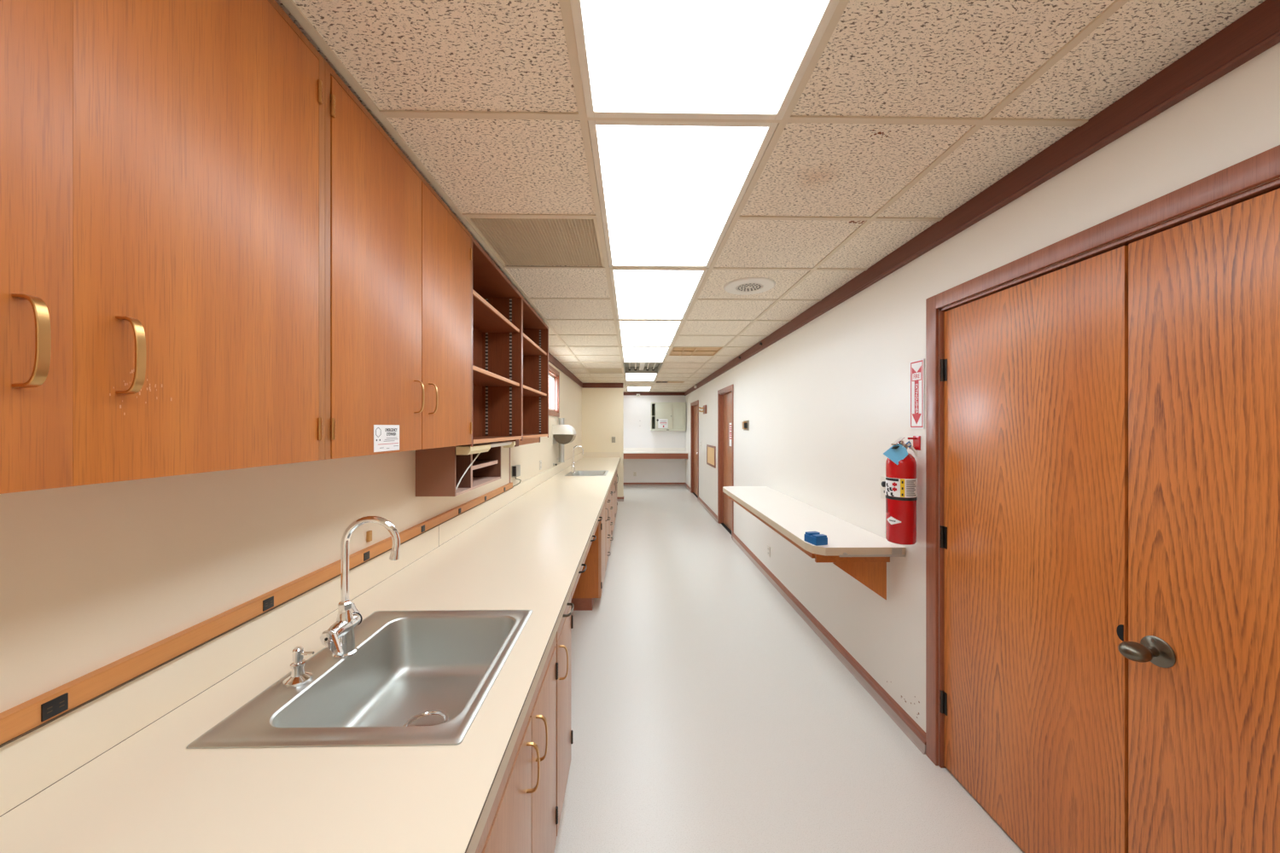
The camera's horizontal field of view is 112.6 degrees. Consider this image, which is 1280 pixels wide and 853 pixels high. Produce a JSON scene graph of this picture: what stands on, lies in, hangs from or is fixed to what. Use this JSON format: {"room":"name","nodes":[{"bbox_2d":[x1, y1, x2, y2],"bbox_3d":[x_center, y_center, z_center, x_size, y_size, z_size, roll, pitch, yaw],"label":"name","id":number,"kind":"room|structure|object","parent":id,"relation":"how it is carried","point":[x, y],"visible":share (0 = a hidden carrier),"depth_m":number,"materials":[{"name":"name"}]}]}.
{"room":"medical office workroom","nodes":[
{"label":"medical office workroom","id":0,"kind":"room"},
{"bbox_2d":[510,361,581,485],"bbox_3d":[-1.234,0.193,4.954,0.150,2.750,13.150,0,0,-1],"label":"wall","id":1,"kind":"structure","parent":0,"point":[528,456],"depth_m":5.91,"materials":[{"name":"beige paint"}]},
{"bbox_2d":[0,0,325,494],"bbox_3d":[-0.902,-0.420,0.583,0.312,1.002,0.968,0,0,-1],"label":"upper cabinet","id":2,"kind":"object","parent":1,"relation":"attached to","point":[162,162],"visible":1,"depth_m":0.69,"materials":[{"name":"brown wood"}]},
{"bbox_2d":[0,446,510,713],"bbox_3d":[-1.084,0.302,1.373,0.022,0.438,4.585,0,0,-1],"label":"wall panel","id":3,"kind":"object","parent":1,"relation":"attached to","point":[92,577],"visible":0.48,"depth_m":0.95,"materials":[{"name":"beige paint"}]},
{"bbox_2d":[0,482,513,748],"bbox_3d":[-1.066,0.498,1.531,0.024,0.046,4.300,0,0,-1],"label":"wall rail","id":4,"kind":"object","parent":3,"relation":"attached to","point":[22,719],"visible":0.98,"depth_m":0.96,"materials":[{"name":"brown wood"}]},
{"bbox_2d":[40,692,68,721],"bbox_3d":[-1.043,0.498,0.760,0.004,0.030,0.034,0,0,-1],"label":"outlet","id":5,"kind":"object","parent":4,"relation":"attached to","point":[54,706],"depth_m":0.76,"materials":[{"name":"black plastic"}]},
{"bbox_2d":[262,596,273,611],"bbox_3d":[-1.051,0.498,1.207,0.004,0.030,0.034,0,0,-1],"label":"outlet","id":6,"kind":"object","parent":4,"relation":"attached to","point":[268,602],"depth_m":1.20,"materials":[{"name":"black plastic"}]},
{"bbox_2d":[363,551,369,561],"bbox_3d":[-1.059,0.498,1.653,0.004,0.030,0.034,0,0,-1],"label":"outlet","id":7,"kind":"object","parent":4,"relation":"attached to","point":[366,554],"depth_m":1.65,"materials":[{"name":"black plastic"}]},
{"bbox_2d":[421,524,424,532],"bbox_3d":[-1.067,0.498,2.100,0.004,0.030,0.034,0,0,-1],"label":"outlet","id":8,"kind":"object","parent":4,"relation":"attached to","point":[422,526],"depth_m":2.10,"materials":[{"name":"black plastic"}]},
{"bbox_2d":[366,530,372,541],"bbox_3d":[-1.075,0.432,1.694,0.012,0.042,0.020,0,0,-1],"label":"clip","id":9,"kind":"object","parent":3,"relation":"attached to","point":[369,534],"visible":1,"depth_m":1.68,"materials":[{"name":"brown wood"}]},
{"bbox_2d":[415,441,500,496],"bbox_3d":[-0.999,0.208,2.431,0.190,0.253,0.727,0,0,-1],"label":"cubby shelf","id":10,"kind":"object","parent":3,"relation":"attached to","point":[439,471],"visible":0.74,"depth_m":2.07,"materials":[{"name":"brown wood"}]},
{"bbox_2d":[325,60,471,459],"bbox_3d":[-0.920,-0.420,1.556,0.312,1.002,0.976,0,0,-1],"label":"upper cabinet","id":11,"kind":"object","parent":1,"relation":"attached to","point":[398,260],"visible":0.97,"depth_m":1.34,"materials":[{"name":"brown wood"}]},
{"bbox_2d":[373,424,399,452],"bbox_3d":[-0.791,0.033,1.336,0.002,0.082,0.138,0,0,-1],"label":"notice","id":12,"kind":"object","parent":11,"relation":"attached to","point":[386,437],"visible":1,"depth_m":1.33,"materials":[{"name":"white paper"}]},
{"bbox_2d":[470,236,522,447],"bbox_3d":[-0.954,-0.414,2.514,0.278,1.014,0.938,0,0,-1],"label":"open shelf unit","id":13,"kind":"object","parent":1,"relation":"attached to","point":[497,305],"visible":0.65,"depth_m":2.96,"materials":[{"name":"brown wood"}]},
{"bbox_2d":[455,441,515,490],"bbox_3d":[-0.871,0.201,2.470,0.084,0.215,0.800,0,0,-1],"label":"light","id":14,"kind":"object","parent":13,"relation":"attached to","point":[467,450],"visible":0.99,"depth_m":2.21,"materials":[{"name":"beige metal"}]},
{"bbox_2d":[512,465,521,487],"bbox_3d":[-1.117,0.432,3.852,0.045,0.179,0.263,0,0,-1],"label":"junction box","id":15,"kind":"object","parent":1,"relation":"attached to","point":[516,468],"visible":0.98,"depth_m":3.78,"materials":[{"name":"grey metal"}]},
{"bbox_2d":[512,466,516,476],"bbox_3d":[-1.114,0.390,3.779,0.032,0.087,0.003,0,0,-1],"label":"receptacle","id":16,"kind":"object","parent":15,"relation":"attached to","point":[514,468],"depth_m":3.78,"materials":[{"name":"black plastic"}]},
{"bbox_2d":[522,296,548,441],"bbox_3d":[-0.971,-0.414,3.457,0.278,1.014,0.943,0,0,-1],"label":"open shelf unit","id":17,"kind":"object","parent":1,"relation":"attached to","point":[535,332],"visible":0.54,"depth_m":3.91,"materials":[{"name":"brown wood"}]},
{"bbox_2d":[500,436,540,447],"bbox_3d":[-1.006,0.111,3.509,0.194,0.058,0.817,0,0,-1],"label":"valance box","id":18,"kind":"object","parent":17,"relation":"attached to","point":[526,441],"visible":0.41,"depth_m":3.41,"materials":[{"name":"brown wood"}]},
{"bbox_2d":[539,459,541,470],"bbox_3d":[-1.155,0.438,4.960,0.008,0.110,0.100,0,0,-1],"label":"outlet plate","id":19,"kind":"object","parent":1,"relation":"attached to","point":[540,462],"visible":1,"depth_m":4.94,"materials":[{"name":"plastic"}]},
{"bbox_2d":[548,364,559,417],"bbox_3d":[-1.232,-0.474,5.624,0.158,0.645,1.100,0,0,-1],"label":"window","id":20,"kind":"structure","parent":1,"relation":"in","point":[554,379],"depth_m":6.10,"materials":[{"name":"white glass"}]},
{"bbox_2d":[556,418,564,462],"bbox_3d":[-1.126,0.183,6.081,0.108,0.630,0.090,0,0,-1],"label":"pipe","id":21,"kind":"object","parent":1,"relation":"attached to","point":[561,458],"visible":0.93,"depth_m":6.04,"materials":[{"name":"metal"}]},
{"bbox_2d":[552,424,575,444],"bbox_3d":[-1.029,0.096,5.852,0.293,0.260,0.300,0,0,-1],"label":"dispenser","id":22,"kind":"object","parent":1,"relation":"attached to","point":[563,434],"visible":1,"depth_m":5.71,"materials":[{"name":"white plastic"}]},
{"bbox_2d":[548,352,582,387],"bbox_3d":[-1.176,-0.894,6.500,0.022,0.098,5.100,0,0,-1],"label":"trim","id":23,"kind":"structure","parent":1,"relation":"attached to","point":[555,362],"depth_m":6.51,"materials":[{"name":"brown wood"}]},
{"bbox_2d":[581,387,623,497],"bbox_3d":[-0.794,0.306,9.117,0.880,2.523,0.120,0,0,-1],"label":"wall","id":24,"kind":"structure","parent":0,"point":[602,409],"depth_m":9.06,"materials":[{"name":"yellow paint"}]},
{"bbox_2d":[582,383,623,388],"bbox_3d":[-0.782,-0.891,9.046,0.858,0.103,0.022,0,0,-1],"label":"trim","id":25,"kind":"structure","parent":24,"relation":"attached to","point":[584,385],"depth_m":9.04,"materials":[{"name":"brown wood"}]},
{"bbox_2d":[616,497,623,501],"bbox_3d":[-0.462,1.523,9.115,0.244,0.090,0.156,0,0,-1],"label":"baseboard","id":26,"kind":"structure","parent":24,"relation":"attached to","point":[619,499],"depth_m":9.05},
{"bbox_2d":[623,395,685,482],"bbox_3d":[-0.032,0.193,11.476,2.490,2.750,0.150,0,0,-1],"label":"wall","id":27,"kind":"structure","parent":0,"point":[637,433],"depth_m":11.40,"materials":[{"name":"white paint"}]},
{"bbox_2d":[623,392,684,395],"bbox_3d":[-0.041,-0.899,11.390,2.468,0.088,0.022,0,0,-1],"label":"trim","id":28,"kind":"structure","parent":27,"relation":"attached to","point":[625,393],"depth_m":11.39,"materials":[{"name":"brown wood"}]},
{"bbox_2d":[623,482,685,486],"bbox_3d":[-0.030,1.523,11.388,2.490,0.090,0.026,0,0,-1],"label":"baseboard","id":29,"kind":"structure","parent":27,"relation":"attached to","point":[625,484],"depth_m":11.39,"materials":[{"name":"brown wood"}]},
{"bbox_2d":[623,448,685,451],"bbox_3d":[0.110,0.591,11.393,2.209,0.085,0.019,0,0,-1],"label":"backsplash","id":30,"kind":"structure","parent":27,"relation":"attached to","point":[625,449],"depth_m":11.39,"materials":[{"name":"white laminate"}]},
{"bbox_2d":[623,448,688,459],"bbox_3d":[0.115,0.674,11.103,2.209,0.253,0.599,0,0,-1],"label":"countertop","id":31,"kind":"structure","parent":27,"relation":"attached to","point":[629,453],"depth_m":10.83,"materials":[{"name":"white laminate"}]},
{"bbox_2d":[650,402,686,430],"bbox_3d":[0.740,-0.282,11.273,0.905,0.744,0.282,0,0,-1],"label":"upper cabinet","id":32,"kind":"object","parent":27,"relation":"attached to","point":[675,413],"visible":1,"depth_m":11.14,"materials":[{"name":"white metal"}]},
{"bbox_2d":[656,418,668,428],"bbox_3d":[0.578,-0.101,11.136,0.293,0.242,0.003,0,0,-1],"label":"notice","id":33,"kind":"object","parent":32,"relation":"attached to","point":[662,423],"visible":1,"depth_m":11.14,"materials":[{"name":"white paper"}]},
{"bbox_2d":[274,0,1265,392],"bbox_3d":[0.112,-1.085,4.903,3.000,0.293,13.300,0,0,-1],"label":"ceiling","id":34,"kind":"structure","parent":0,"point":[902,113],"depth_m":1.29,"materials":[{"name":"tile"}]},
{"bbox_2d":[465,217,605,267],"bbox_3d":[-0.496,-0.999,2.206,0.591,0.113,0.589,0,0,-1],"label":"ceiling vent","id":35,"kind":"object","parent":34,"relation":"in","point":[513,241],"visible":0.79,"depth_m":2.15,"materials":[{"name":"metal"}]},
{"bbox_2d":[585,368,622,372],"bbox_3d":[-0.584,-0.999,7.113,0.591,0.113,0.589,0,0,-1],"label":"ceiling vent","id":36,"kind":"object","parent":34,"relation":"in","point":[590,370],"visible":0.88,"depth_m":7.11,"materials":[{"name":"metal"}]},
{"bbox_2d":[626,387,651,391],"bbox_3d":[-0.031,-1.000,10.499,0.588,0.119,1.201,0,0,-1],"label":"ceiling light","id":37,"kind":"object","parent":34,"relation":"attached to","point":[629,389],"visible":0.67,"depth_m":10.64,"materials":[{"name":"plastic"}]},
{"bbox_2d":[624,373,657,381],"bbox_3d":[0.013,-1.000,8.045,0.588,0.119,1.201,0,0,-1],"label":"ceiling light","id":38,"kind":"object","parent":34,"relation":"attached to","point":[629,377],"visible":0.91,"depth_m":8.09,"materials":[{"name":"plastic"}]},
{"bbox_2d":[622,362,663,373],"bbox_3d":[0.035,-0.999,6.818,0.588,0.116,1.201,0,0,-1],"label":"ceiling fixture","id":39,"kind":"object","parent":34,"relation":"attached to","point":[629,368],"visible":0.56,"depth_m":7.33,"materials":[{"name":"grey metal"}]},
{"bbox_2d":[621,347,670,362],"bbox_3d":[0.057,-1.000,5.591,0.588,0.119,1.201,0,0,-1],"label":"ceiling light","id":40,"kind":"object","parent":34,"relation":"attached to","point":[629,354],"visible":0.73,"depth_m":5.54,"materials":[{"name":"plastic"}]},
{"bbox_2d":[616,320,683,346],"bbox_3d":[0.080,-1.000,4.365,0.588,0.119,1.201,0,0,-1],"label":"ceiling light","id":41,"kind":"object","parent":34,"relation":"attached to","point":[631,333],"visible":0.76,"depth_m":4.25,"materials":[{"name":"plastic"}]},
{"bbox_2d":[609,269,707,319],"bbox_3d":[0.102,-1.000,3.138,0.588,0.119,1.201,0,0,-1],"label":"ceiling light","id":42,"kind":"object","parent":34,"relation":"attached to","point":[638,294],"visible":0.81,"depth_m":2.99,"materials":[{"name":"plastic"}]},
{"bbox_2d":[655,381,684,383],"bbox_3d":[0.614,-0.940,8.835,0.575,0.009,0.290,0,0,-1],"label":"ceiling vent","id":43,"kind":"object","parent":34,"relation":"in","point":[655,381],"visible":1,"depth_m":8.82,"materials":[{"name":"beige metal"}]},
{"bbox_2d":[587,120,778,267],"bbox_3d":[0.124,-1.000,1.911,0.588,0.119,1.201,0,0,-1],"label":"ceiling light","id":44,"kind":"object","parent":34,"relation":"attached to","point":[670,193],"visible":0.81,"depth_m":1.65,"materials":[{"name":"plastic"}]},
{"bbox_2d":[669,347,722,355],"bbox_3d":[0.677,-0.972,5.295,0.589,0.066,0.589,0,0,-1],"label":"ceiling vent","id":45,"kind":"object","parent":34,"relation":"in","point":[675,351],"visible":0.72,"depth_m":5.29,"materials":[{"name":"beige metal"}]},
{"bbox_2d":[570,0,839,120],"bbox_3d":[0.146,-0.995,0.684,0.588,0.131,1.201,0,0,-1],"label":"ceiling light","id":46,"kind":"object","parent":34,"relation":"attached to","point":[648,59],"visible":1,"depth_m":1.07,"materials":[{"name":"plastic"}]},
{"bbox_2d":[723,277,775,295],"bbox_3d":[0.729,-0.939,2.849,0.336,0.013,0.336,0,0,-1],"label":"ceiling speaker","id":47,"kind":"object","parent":34,"relation":"attached to","point":[747,285],"visible":1,"depth_m":2.82,"materials":[{"name":"white metal"}]},
{"bbox_2d":[736,282,762,290],"bbox_3d":[0.729,-0.937,2.849,0.171,0.004,0.171,0,0,-20],"label":"grille","id":48,"kind":"object","parent":47,"relation":"attached to","point":[740,286],"depth_m":2.84,"materials":[{"name":"plastic"}]},
{"bbox_2d":[553,486,1024,852],"bbox_3d":[0.112,1.618,4.903,3.000,0.100,13.300,0,0,-1],"label":"floor","id":49,"kind":"structure","parent":0,"point":[708,716],"depth_m":2.23,"materials":[{"name":"plastic"}]},
{"bbox_2d":[478,636,558,852],"bbox_3d":[-0.668,1.123,1.121,0.825,0.890,0.750,0,0,-1],"label":"base cabinet","id":50,"kind":"object","parent":49,"relation":"on","point":[523,817],"visible":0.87,"depth_m":1.13,"materials":[{"name":"brown wood"}]},
{"bbox_2d":[555,594,573,841],"bbox_3d":[-0.678,1.123,1.685,0.825,0.890,0.376,0,0,-1],"label":"base cabinet","id":51,"kind":"object","parent":49,"relation":"on","point":[564,736],"visible":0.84,"depth_m":1.64,"materials":[{"name":"brown wood"}]},
{"bbox_2d":[570,502,608,610],"bbox_3d":[-0.719,1.123,3.960,0.825,0.890,0.625,0,0,-1],"label":"base cabinet","id":52,"kind":"object","parent":49,"relation":"on","point":[590,585],"visible":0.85,"depth_m":3.65,"materials":[{"name":"brown wood"}]},
{"bbox_2d":[605,490,610,569],"bbox_3d":[-0.730,1.123,4.581,0.825,0.890,0.614,0,0,-1],"label":"base cabinet","id":53,"kind":"object","parent":49,"relation":"on","point":[607,501],"visible":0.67,"depth_m":4.53,"materials":[{"name":"brown wood"}]},
{"bbox_2d":[609,483,612,550],"bbox_3d":[-0.741,1.123,5.188,0.825,0.890,0.599,0,0,-1],"label":"base cabinet","id":54,"kind":"object","parent":49,"relation":"on","point":[610,489],"visible":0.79,"depth_m":5.24,"materials":[{"name":"brown wood"}]},
{"bbox_2d":[610,474,616,536],"bbox_3d":[-0.756,1.123,6.038,0.825,0.890,1.099,0,0,-1],"label":"base cabinet","id":55,"kind":"object","parent":49,"relation":"on","point":[613,485],"visible":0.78,"depth_m":6.00,"materials":[{"name":"brown wood"}]},
{"bbox_2d":[0,452,620,852],"bbox_3d":[-0.731,0.599,4.048,0.817,0.154,10.020,0,0,-1],"label":"countertop","id":56,"kind":"structure","parent":55,"relation":"on","point":[116,773],"depth_m":0.83,"materials":[{"name":"beige laminate"}]},
{"bbox_2d":[186,610,532,749],"bbox_3d":[-0.638,0.735,1.166,0.544,0.206,0.630,0,0,-1],"label":"sink","id":57,"kind":"object","parent":56,"relation":"in","point":[413,677],"visible":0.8,"depth_m":1.21,"materials":[{"name":"metal"}]},
{"bbox_2d":[282,646,314,687],"bbox_3d":[-0.857,0.594,1.070,0.060,0.082,0.060,0,0,44],"label":"soap dispenser","id":58,"kind":"object","parent":57,"relation":"on","point":[299,677],"visible":1,"depth_m":1.06,"materials":[{"name":"silver metal"}]},
{"bbox_2d":[320,516,400,659],"bbox_3d":[-0.770,0.443,1.198,0.172,0.385,0.139,0,0,-1],"label":"faucet","id":59,"kind":"object","parent":57,"relation":"on","point":[340,637],"visible":1,"depth_m":1.19,"materials":[{"name":"silver metal"}]},
{"bbox_2d":[570,445,583,473],"bbox_3d":[-0.874,0.443,5.947,0.172,0.385,0.139,0,0,-1],"label":"faucet","id":60,"kind":"object","parent":56,"relation":"on","point":[573,467],"visible":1,"depth_m":5.94,"materials":[{"name":"silver metal"}]},
{"bbox_2d":[570,513,602,599],"bbox_3d":[-0.698,0.722,2.760,0.824,0.086,1.773,0,0,-1],"label":"rail","id":61,"kind":"object","parent":56,"relation":"attached to","point":[580,572],"visible":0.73,"depth_m":2.33,"materials":[{"name":"brown wood"}]},
{"bbox_2d":[564,471,608,476],"bbox_3d":[-0.724,0.735,5.925,0.544,0.206,0.655,0,0,-1],"label":"sink","id":62,"kind":"object","parent":56,"relation":"in","point":[577,473],"visible":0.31,"depth_m":6.19,"materials":[{"name":"metal"}]},
{"bbox_2d":[615,470,618,517],"bbox_3d":[-0.775,1.123,7.088,0.825,0.890,0.999,0,0,-1],"label":"base cabinet","id":63,"kind":"object","parent":49,"relation":"on","point":[616,474],"visible":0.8,"depth_m":7.15,"materials":[{"name":"brown wood"}]},
{"bbox_2d":[685,42,1279,766],"bbox_3d":[1.410,0.193,5.001,0.161,2.750,13.150,0,0,-1],"label":"wall","id":64,"kind":"structure","parent":0,"point":[823,404],"depth_m":2.40,"materials":[{"name":"white paint"}]},
{"bbox_2d":[690,400,698,500],"bbox_3d":[1.298,0.492,9.705,0.155,2.152,1.164,0,0,-1],"label":"door","id":65,"kind":"structure","parent":64,"relation":"in","point":[695,405],"depth_m":10.00,"materials":[{"name":"brown wood"}]},
{"bbox_2d":[698,405,706,413],"bbox_3d":[1.215,-0.344,8.263,0.112,0.165,0.280,0,0,-1],"label":"coat hook","id":66,"kind":"object","parent":64,"relation":"attached to","point":[704,408],"visible":1,"depth_m":8.23,"materials":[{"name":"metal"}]},
{"bbox_2d":[706,444,715,468],"bbox_3d":[1.273,0.508,7.654,0.018,0.370,0.780,0,0,-1],"label":"hatch","id":67,"kind":"object","parent":64,"relation":"attached to","point":[711,450],"visible":1,"depth_m":7.63,"materials":[{"name":"beige wood"}]},
{"bbox_2d":[717,384,733,538],"bbox_3d":[1.360,0.482,6.500,0.146,2.172,1.034,0,0,-1],"label":"door","id":68,"kind":"structure","parent":64,"relation":"in","point":[725,400],"depth_m":6.76,"materials":[{"name":"brown wood"}]},
{"bbox_2d":[742,420,749,430],"bbox_3d":[1.303,-0.025,5.309,0.042,0.125,0.230,0,0,-1],"label":"thermostat","id":69,"kind":"object","parent":64,"relation":"attached to","point":[745,423],"visible":1,"depth_m":5.25,"materials":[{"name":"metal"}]},
{"bbox_2d":[767,545,770,557],"bbox_3d":[1.336,1.283,4.430,0.008,0.100,0.090,0,0,-1],"label":"outlet plate","id":70,"kind":"object","parent":64,"relation":"attached to","point":[768,547],"visible":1,"depth_m":4.41,"materials":[{"name":"plastic"}]},
{"bbox_2d":[684,482,925,754],"bbox_3d":[1.319,1.523,4.915,0.026,0.090,12.982,0,0,-1],"label":"baseboard","id":71,"kind":"structure","parent":64,"relation":"attached to","point":[913,731],"depth_m":2.79,"materials":[{"name":"brown wood"}]},
{"bbox_2d":[722,486,905,599],"bbox_3d":[1.118,0.788,3.360,0.482,0.330,2.327,0,0,-1],"label":"wall shelf","id":72,"kind":"object","parent":64,"relation":"attached to","point":[864,555],"visible":1,"depth_m":2.52,"materials":[{"name":"white laminate"}]},
{"bbox_2d":[804,531,827,546],"bbox_3d":[0.947,0.597,2.297,0.072,0.052,0.100,0,0,-15],"label":"holder","id":73,"kind":"object","parent":72,"relation":"on","point":[816,538],"visible":1,"depth_m":2.26,"materials":[{"name":"plastic"}]},
{"bbox_2d":[880,476,885,499],"bbox_3d":[1.366,0.340,2.380,0.022,0.127,0.100,0,0,-1],"label":"outlet plate","id":74,"kind":"object","parent":64,"relation":"attached to","point":[882,478],"visible":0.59,"depth_m":2.40,"materials":[{"name":"plastic"}]},
{"bbox_2d":[907,436,920,450],"bbox_3d":[1.359,0.078,2.125,0.046,0.070,0.050,0,0,-1],"label":"hook","id":75,"kind":"object","parent":64,"relation":"attached to","point":[916,439],"visible":0.86,"depth_m":2.12,"materials":[{"name":"red metal"}]},
{"bbox_2d":[885,436,918,545],"bbox_3d":[1.295,0.310,2.123,0.142,0.522,0.134,0,0,-1],"label":"fire extinguisher","id":76,"kind":"object","parent":75,"relation":"hanging from","point":[901,497],"visible":0.82,"depth_m":2.07,"materials":[{"name":"red metal"}]},
{"bbox_2d":[883,443,908,465],"bbox_3d":[1.250,0.131,2.090,0.106,0.106,0.026,0,0,16],"label":"tag","id":77,"kind":"object","parent":76,"relation":"hanging from","point":[894,455],"visible":1,"depth_m":2.08,"materials":[{"name":"blue paper"}]},
{"bbox_2d":[885,477,915,496],"bbox_3d":[1.274,0.295,2.088,0.128,0.088,0.046,0,0,35],"label":"label","id":78,"kind":"object","parent":76,"relation":"on","point":[894,486],"depth_m":2.07,"materials":[{"name":"white paper"}]},
{"bbox_2d":[909,358,924,428],"bbox_3d":[1.377,-0.164,2.124,0.003,0.340,0.103,0,0,-1],"label":"sign","id":79,"kind":"object","parent":64,"relation":"attached to","point":[916,368],"visible":1,"depth_m":2.12,"materials":[{"name":"white plastic"}]},
{"bbox_2d":[684,0,1279,395],"bbox_3d":[1.317,-0.894,4.925,0.030,0.098,13.000,0,0,-1],"label":"trim","id":80,"kind":"structure","parent":64,"relation":"attached to","point":[1257,31],"depth_m":1.30,"materials":[{"name":"brown wood"}]},
{"bbox_2d":[925,145,1279,852],"bbox_3d":[1.421,0.477,1.238,0.214,2.182,1.607,0,0,-1],"label":"door","id":81,"kind":"structure","parent":64,"relation":"in","point":[1109,414],"depth_m":1.26,"materials":[{"name":"brown wood"}]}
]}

